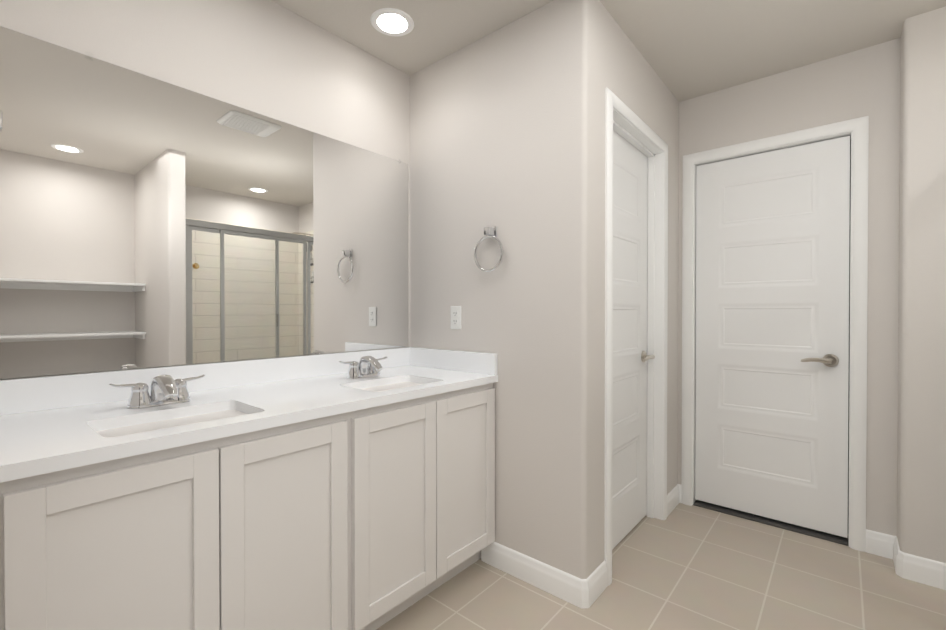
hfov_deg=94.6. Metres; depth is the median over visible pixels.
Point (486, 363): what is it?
backsplash
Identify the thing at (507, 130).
wall
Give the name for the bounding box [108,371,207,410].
faucet
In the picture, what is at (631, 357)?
room door
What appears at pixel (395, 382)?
sink
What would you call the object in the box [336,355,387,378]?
faucet
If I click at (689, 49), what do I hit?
ceiling
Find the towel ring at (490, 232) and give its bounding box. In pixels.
[474,226,502,271]
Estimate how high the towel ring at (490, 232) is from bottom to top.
0.208 m
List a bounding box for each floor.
[376,503,945,629]
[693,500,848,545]
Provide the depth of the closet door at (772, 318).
2.38 m
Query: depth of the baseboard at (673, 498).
2.58 m
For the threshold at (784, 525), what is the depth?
2.38 m
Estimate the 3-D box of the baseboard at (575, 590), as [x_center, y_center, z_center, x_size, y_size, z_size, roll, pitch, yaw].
[0.304,1.095,1.942,0.528,0.108,0.196,0,1,40]
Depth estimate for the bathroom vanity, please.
1.20 m
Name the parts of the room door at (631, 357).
handle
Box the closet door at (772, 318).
[695,136,849,537]
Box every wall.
[0,0,409,379]
[410,0,609,578]
[610,15,678,494]
[678,38,899,535]
[897,6,945,562]
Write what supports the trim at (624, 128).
attached to the wall at (671, 120)
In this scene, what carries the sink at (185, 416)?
in the countertop
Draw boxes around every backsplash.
[0,347,407,414]
[408,347,497,374]
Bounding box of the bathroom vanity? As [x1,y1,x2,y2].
[0,379,497,629]
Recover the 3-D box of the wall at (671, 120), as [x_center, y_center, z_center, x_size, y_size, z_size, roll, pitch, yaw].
[0.877,-0.073,2.309,0.115,2.440,1.035,0,1,40]
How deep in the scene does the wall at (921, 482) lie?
1.87 m
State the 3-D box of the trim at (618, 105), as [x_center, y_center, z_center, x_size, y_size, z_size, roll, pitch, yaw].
[0.832,0.094,2.155,0.017,2.107,0.824,0,1,40]
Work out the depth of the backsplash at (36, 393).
1.52 m
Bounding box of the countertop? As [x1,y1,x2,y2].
[0,363,497,474]
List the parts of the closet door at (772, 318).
handle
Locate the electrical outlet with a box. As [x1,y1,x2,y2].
[451,306,460,328]
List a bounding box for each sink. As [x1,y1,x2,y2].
[104,407,239,434]
[364,379,423,390]
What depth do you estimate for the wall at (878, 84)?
2.11 m
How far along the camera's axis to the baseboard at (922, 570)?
1.90 m
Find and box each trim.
[604,87,667,585]
[613,109,662,519]
[681,116,868,551]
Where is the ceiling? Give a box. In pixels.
[271,0,945,101]
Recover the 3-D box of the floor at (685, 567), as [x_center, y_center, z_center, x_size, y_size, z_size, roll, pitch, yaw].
[0.554,1.187,0.907,3.600,0.060,3.935,0,1,40]
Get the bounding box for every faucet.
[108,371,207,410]
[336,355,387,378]
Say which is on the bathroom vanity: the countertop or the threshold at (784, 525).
the countertop
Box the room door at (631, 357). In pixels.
[612,130,654,549]
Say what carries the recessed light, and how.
in the ceiling
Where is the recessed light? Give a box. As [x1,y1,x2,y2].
[370,8,413,35]
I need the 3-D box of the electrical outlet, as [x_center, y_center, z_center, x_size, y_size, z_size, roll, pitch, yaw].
[-0.085,0.013,2.146,0.070,0.114,0.009,0,1,40]
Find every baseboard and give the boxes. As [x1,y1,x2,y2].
[481,542,606,608]
[667,484,680,516]
[866,529,945,589]

